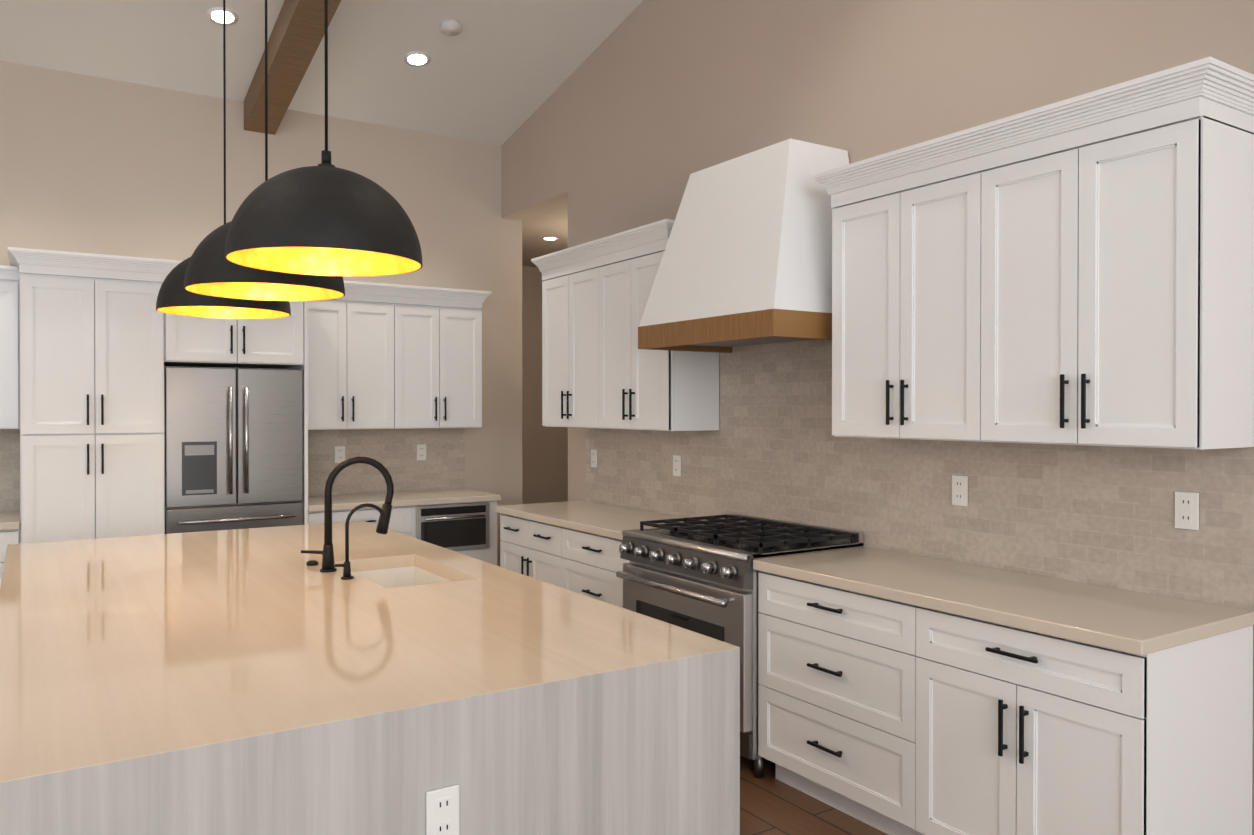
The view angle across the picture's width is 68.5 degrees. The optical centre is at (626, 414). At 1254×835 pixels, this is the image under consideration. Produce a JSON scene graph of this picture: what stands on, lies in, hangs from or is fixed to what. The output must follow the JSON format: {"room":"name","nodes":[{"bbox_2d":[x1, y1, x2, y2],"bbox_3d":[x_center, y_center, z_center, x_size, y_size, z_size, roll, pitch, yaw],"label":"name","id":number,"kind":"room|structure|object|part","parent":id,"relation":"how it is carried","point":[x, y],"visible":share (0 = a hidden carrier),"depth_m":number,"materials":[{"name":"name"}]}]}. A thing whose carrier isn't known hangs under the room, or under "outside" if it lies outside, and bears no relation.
{"room":"kitchen","nodes":[
{"label":"kitchen","id":0,"kind":"room"},
{"bbox_2d":[0,60,521,565],"bbox_3d":[-4.026,-2.009,5.366,7.490,7.000,0.180,0,0,-33],"label":"wall","id":1,"kind":"structure","parent":0,"point":[94,164],"depth_m":6.09,"materials":[{"name":"paint"}]},
{"bbox_2d":[0,271,15,428],"bbox_3d":[-3.931,-0.355,5.115,0.931,0.876,0.335,0,0,-33],"label":"upper cabinet","id":2,"kind":"object","parent":1,"relation":"attached to","point":[7,278],"depth_m":5.20,"materials":[{"name":"white wood"}]},
{"bbox_2d":[0,428,464,511],"bbox_3d":[-3.175,0.333,5.819,4.595,0.510,0.010,0,0,-33],"label":"backsplash","id":3,"kind":"structure","parent":1,"relation":"attached to","point":[393,452],"depth_m":6.68,"materials":[{"name":"tile"}]},
{"bbox_2d":[335,446,344,462],"bbox_3d":[-2.038,0.284,6.541,0.072,0.118,0.008,0,0,-33],"label":"electrical outlet","id":4,"kind":"object","parent":3,"relation":"attached to","point":[339,454],"visible":0.88,"depth_m":6.54,"materials":[{"name":"white plastic"}]},
{"bbox_2d":[417,444,425,459],"bbox_3d":[-1.532,0.281,6.869,0.072,0.118,0.008,0,0,-33],"label":"electrical outlet","id":5,"kind":"object","parent":3,"relation":"attached to","point":[421,451],"visible":1,"depth_m":6.87,"materials":[{"name":"white plastic"}]},
{"bbox_2d":[168,271,307,368],"bbox_3d":[-2.531,-0.566,5.834,0.789,0.508,0.650,0,0,-33],"label":"upper cabinet","id":6,"kind":"object","parent":1,"relation":"attached to","point":[273,343],"depth_m":5.59,"materials":[{"name":"white wood"}]},
{"bbox_2d":[296,291,403,430],"bbox_3d":[-1.964,-0.362,6.390,0.720,0.923,0.335,0,0,-33],"label":"upper cabinet","id":7,"kind":"object","parent":1,"relation":"attached to","point":[353,378],"depth_m":6.27,"materials":[{"name":"white wood"}]},
{"bbox_2d":[404,295,483,428],"bbox_3d":[-1.456,-0.364,6.720,0.720,0.923,0.335,0,0,-33],"label":"upper cabinet","id":8,"kind":"object","parent":1,"relation":"attached to","point":[443,337],"depth_m":6.61,"materials":[{"name":"white wood"}]},
{"bbox_2d":[0,0,642,145],"bbox_3d":[-1.169,-3.200,0.721,7.840,2.382,11.310,0,0,-33],"label":"ceiling","id":9,"kind":"structure","parent":0,"point":[497,72],"depth_m":5.71,"materials":[{"name":"white paint"}]},
{"bbox_2d":[206,7,238,24],"bbox_3d":[-2.314,-2.281,5.270,0.170,0.043,0.169,0,0,-33],"label":"recessed light","id":10,"kind":"object","parent":9,"relation":"in","point":[214,14],"visible":0.96,"depth_m":5.26,"materials":[{"name":"white"}]},
{"bbox_2d":[156,0,290,318],"bbox_3d":[-1.758,-1.500,4.022,0.540,2.110,0.540,0,0,-33],"label":"pendant light","id":11,"kind":"object","parent":9,"relation":"hanging from","point":[174,297],"visible":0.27,"depth_m":3.95,"materials":[{"name":"black metal"}]},
{"bbox_2d":[184,0,344,300],"bbox_3d":[-1.299,-1.580,3.313,0.540,2.278,0.540,0,0,-33],"label":"pendant light","id":12,"kind":"object","parent":9,"relation":"hanging from","point":[211,270],"visible":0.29,"depth_m":3.19,"materials":[{"name":"black metal"}]},
{"bbox_2d":[244,0,340,134],"bbox_3d":[-0.126,-2.862,2.590,0.200,1.942,8.709,0,0,-33],"label":"ceiling beam","id":13,"kind":"structure","parent":9,"relation":"attached to","point":[296,36],"depth_m":5.48,"materials":[{"name":"brown wood"}]},
{"bbox_2d":[224,0,422,275],"bbox_3d":[-0.865,-1.655,2.643,0.540,2.438,0.540,0,0,-33],"label":"pendant light","id":14,"kind":"object","parent":9,"relation":"hanging from","point":[325,217],"visible":1,"depth_m":2.48,"materials":[{"name":"black metal"}]},
{"bbox_2d":[404,51,430,66],"bbox_3d":[-1.346,-2.283,5.909,0.170,0.043,0.169,0,0,-33],"label":"recessed light","id":15,"kind":"object","parent":9,"relation":"in","point":[417,58],"visible":1,"depth_m":5.90,"materials":[{"name":"white glass"}]},
{"bbox_2d":[440,19,461,35],"bbox_3d":[-1.071,-2.351,5.595,0.130,0.057,0.134,0,0,-33],"label":"ceiling detector","id":16,"kind":"object","parent":9,"relation":"attached to","point":[450,27],"visible":1,"depth_m":5.57,"materials":[{"name":"white paint"}]},
{"bbox_2d":[522,204,567,503],"bbox_3d":[-0.313,-0.088,8.291,1.910,3.120,3.350,0,0,-33],"label":"wall","id":17,"kind":"structure","parent":0,"point":[544,464],"depth_m":9.72,"materials":[{"name":"paint"}]},
{"bbox_2d":[542,237,558,239],"bbox_3d":[-0.675,-1.544,8.077,0.150,0.008,0.150,0,0,-33],"label":"recessed light","id":18,"kind":"object","parent":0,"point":[550,238],"visible":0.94,"depth_m":8.05,"materials":[{"name":"white"}]},
{"bbox_2d":[740,755,887,834],"bbox_3d":[-0.667,1.563,1.964,9.800,0.100,12.600,0,0,-33],"label":"floor","id":19,"kind":"structure","parent":0,"point":[770,804],"depth_m":3.48,"materials":[{"name":"brown wood"}]},
{"bbox_2d":[0,531,15,586],"bbox_3d":[-3.678,1.055,5.119,0.512,0.875,0.620,0,0,-33],"label":"base cabinet","id":20,"kind":"object","parent":19,"relation":"on","point":[6,537],"depth_m":4.96,"materials":[{"name":"white wood"}]},
{"bbox_2d":[0,511,15,530],"bbox_3d":[-4.188,0.600,4.767,1.748,0.040,0.650,0,0,-33],"label":"countertop","id":21,"kind":"structure","parent":20,"relation":"on","point":[7,518],"depth_m":5.00,"materials":[{"name":"beige stone"}]},
{"bbox_2d":[16,259,167,543],"bbox_3d":[-3.157,0.337,5.434,0.703,2.308,0.650,0,0,-33],"label":"tall cabinet","id":22,"kind":"object","parent":19,"relation":"on","point":[92,345],"depth_m":5.15,"materials":[{"name":"white wood"}]},
{"bbox_2d":[164,366,302,533],"bbox_3d":[-2.512,0.601,5.812,0.779,1.775,0.686,0,0,-33],"label":"fridge","id":23,"kind":"object","parent":19,"relation":"on","point":[233,448],"visible":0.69,"depth_m":5.55,"materials":[{"name":"silver metal"}]},
{"bbox_2d":[303,503,415,537],"bbox_3d":[-1.896,1.048,6.260,0.683,0.875,0.643,0,0,-33],"label":"base cabinet","id":24,"kind":"object","parent":19,"relation":"on","point":[403,515],"depth_m":6.06,"materials":[{"name":"white wood"}]},
{"bbox_2d":[0,521,739,834],"bbox_3d":[-1.240,1.039,3.259,1.632,0.932,3.170,0,0,-33],"label":"kitchen island","id":25,"kind":"object","parent":19,"relation":"on","point":[260,681],"depth_m":2.16,"materials":[{"name":"stone"}]},
{"bbox_3d":[-1.229,0.579,3.596,0.044,0.016,0.044,0,0,-33],"label":"air switch button","id":26,"kind":"part","parent":25,"relation":"part of","materials":[{"name":"black metal"}]},
{"bbox_2d":[301,457,393,571],"bbox_3d":[-1.057,0.373,3.501,0.328,0.428,0.127,0,0,-33],"label":"faucet","id":27,"kind":"object","parent":25,"relation":"on","point":[328,563],"visible":1,"depth_m":3.46,"materials":[{"name":"black metal"}]},
{"bbox_2d":[335,503,386,579],"bbox_3d":[-0.963,0.455,3.332,0.192,0.266,0.044,0,0,-33],"label":"filter faucet","id":28,"kind":"object","parent":25,"relation":"on","point":[346,571],"visible":1,"depth_m":3.30,"materials":[{"name":"black metal"}]},
{"bbox_2d":[426,785,458,834],"bbox_3d":[-0.383,0.836,1.915,0.072,0.118,0.008,0,0,-33],"label":"outlet","id":29,"kind":"object","parent":25,"relation":"attached to","point":[442,811],"visible":1,"depth_m":1.91,"materials":[{"name":"white plastic"}]},
{"bbox_2d":[416,499,500,564],"bbox_3d":[-1.368,1.046,6.603,0.689,0.875,0.643,0,0,-33],"label":"base cabinet","id":30,"kind":"object","parent":19,"relation":"on","point":[468,527],"depth_m":6.37,"materials":[{"name":"white"}]},
{"bbox_2d":[301,488,499,510],"bbox_3d":[-1.625,0.590,6.429,1.326,0.040,0.650,0,0,-33],"label":"countertop","id":31,"kind":"structure","parent":30,"relation":"on","point":[310,503],"depth_m":6.33,"materials":[{"name":"beige stone"}]},
{"bbox_2d":[497,512,554,584],"bbox_3d":[-0.320,1.052,5.630,0.620,0.876,0.800,0,0,-33],"label":"base cabinet","id":32,"kind":"object","parent":19,"relation":"on","point":[527,548],"depth_m":5.46,"materials":[{"name":"white wood"}]},
{"bbox_2d":[555,528,629,607],"bbox_3d":[0.078,1.056,5.016,0.620,0.876,0.778,0,0,-33],"label":"base cabinet","id":33,"kind":"object","parent":19,"relation":"on","point":[572,545],"depth_m":4.87,"materials":[{"name":"white wood"}]},
{"bbox_2d":[495,500,703,539],"bbox_3d":[-0.140,0.596,5.321,0.650,0.040,1.533,0,0,-33],"label":"countertop","id":34,"kind":"structure","parent":33,"relation":"on","point":[598,519],"depth_m":5.27,"materials":[{"name":"beige stone"}]},
{"bbox_2d":[616,513,863,778],"bbox_3d":[0.482,1.009,4.263,0.755,0.978,0.918,0,0,-33],"label":"range","id":35,"kind":"object","parent":19,"relation":"on","point":[697,575],"visible":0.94,"depth_m":4.01,"materials":[{"name":"silver metal"}]},
{"bbox_2d":[758,571,908,834],"bbox_3d":[1.024,1.065,3.557,0.620,0.876,0.850,0,0,-33],"label":"base cabinet","id":36,"kind":"object","parent":19,"relation":"on","point":[903,694],"depth_m":3.39,"materials":[{"name":"white wood"}]},
{"bbox_2d":[909,607,1252,834],"bbox_3d":[1.428,1.069,2.933,0.620,0.876,0.750,0,0,-33],"label":"base cabinet","id":37,"kind":"object","parent":19,"relation":"on","point":[1011,732],"depth_m":2.69,"materials":[{"name":"white wood"}]},
{"bbox_2d":[753,547,1253,658],"bbox_3d":[1.203,0.609,3.250,0.650,0.040,1.555,0,0,-33],"label":"countertop","id":38,"kind":"structure","parent":37,"relation":"on","point":[1128,622],"depth_m":2.96,"materials":[{"name":"beige stone"}]},
{"bbox_2d":[501,0,1253,834],"bbox_3d":[2.003,-1.992,2.785,0.180,7.000,10.710,0,0,-33],"label":"wall","id":39,"kind":"structure","parent":0,"point":[643,112],"depth_m":4.43,"materials":[{"name":"paint"}]},
{"bbox_2d":[540,255,590,427],"bbox_3d":[-0.201,-0.419,5.700,0.335,0.995,0.757,0,0,-33],"label":"upper cabinet","id":40,"kind":"object","parent":39,"relation":"attached to","point":[566,287],"depth_m":5.64,"materials":[{"name":"white wood"}]},
{"bbox_2d":[591,235,718,430],"bbox_3d":[0.148,-0.415,5.160,0.335,0.995,0.757,0,0,-33],"label":"upper cabinet","id":41,"kind":"object","parent":39,"relation":"attached to","point":[600,370],"depth_m":5.00,"materials":[{"name":"white wood"}]},
{"bbox_2d":[638,138,848,352],"bbox_3d":[0.565,-0.757,4.292,0.577,0.870,0.990,0,0,-33],"label":"range hood","id":42,"kind":"object","parent":39,"relation":"attached to","point":[746,260],"visible":0.88,"depth_m":4.03,"materials":[{"name":"white wood"}]},
{"bbox_2d":[826,153,961,440],"bbox_3d":[1.188,-0.405,3.556,0.335,0.995,0.767,0,0,-33],"label":"upper cabinet","id":43,"kind":"object","parent":39,"relation":"attached to","point":[897,237],"depth_m":3.49,"materials":[{"name":"white wood"}]},
{"bbox_2d":[586,339,1253,610],"bbox_3d":[0.814,0.072,4.459,0.010,1.050,3.990,0,0,-33],"label":"backsplash","id":44,"kind":"structure","parent":39,"relation":"attached to","point":[772,447],"depth_m":3.73,"materials":[{"name":"tile"}]},
{"bbox_2d":[591,449,596,467],"bbox_3d":[-0.216,0.287,6.027,0.008,0.118,0.072,0,0,-33],"label":"electrical outlet","id":45,"kind":"object","parent":44,"relation":"attached to","point":[594,458],"visible":1,"depth_m":6.02,"materials":[{"name":"white plastic"}]},
{"bbox_2d":[673,455,680,475],"bbox_3d":[0.284,0.292,5.255,0.008,0.118,0.072,0,0,-33],"label":"electrical outlet","id":46,"kind":"object","parent":44,"relation":"attached to","point":[676,465],"visible":1,"depth_m":5.25,"materials":[{"name":"white plastic"}]},
{"bbox_2d":[952,475,967,505],"bbox_3d":[1.320,0.302,3.656,0.008,0.118,0.072,0,0,-33],"label":"electrical outlet","id":47,"kind":"object","parent":44,"relation":"attached to","point":[959,490],"visible":1,"depth_m":3.65,"materials":[{"name":"white plastic"}]},
{"bbox_2d":[1175,491,1198,529],"bbox_3d":[1.786,0.307,2.939,0.008,0.118,0.072,0,0,-33],"label":"electrical outlet","id":48,"kind":"object","parent":44,"relation":"attached to","point":[1186,510],"visible":1,"depth_m":2.94,"materials":[{"name":"white plastic"}]},
{"bbox_2d":[958,89,1253,449],"bbox_3d":[1.544,-0.402,3.008,0.335,0.995,0.767,0,0,-33],"label":"upper cabinet","id":49,"kind":"object","parent":39,"relation":"attached to","point":[1078,270],"depth_m":2.80,"materials":[{"name":"white wood"}]}
]}

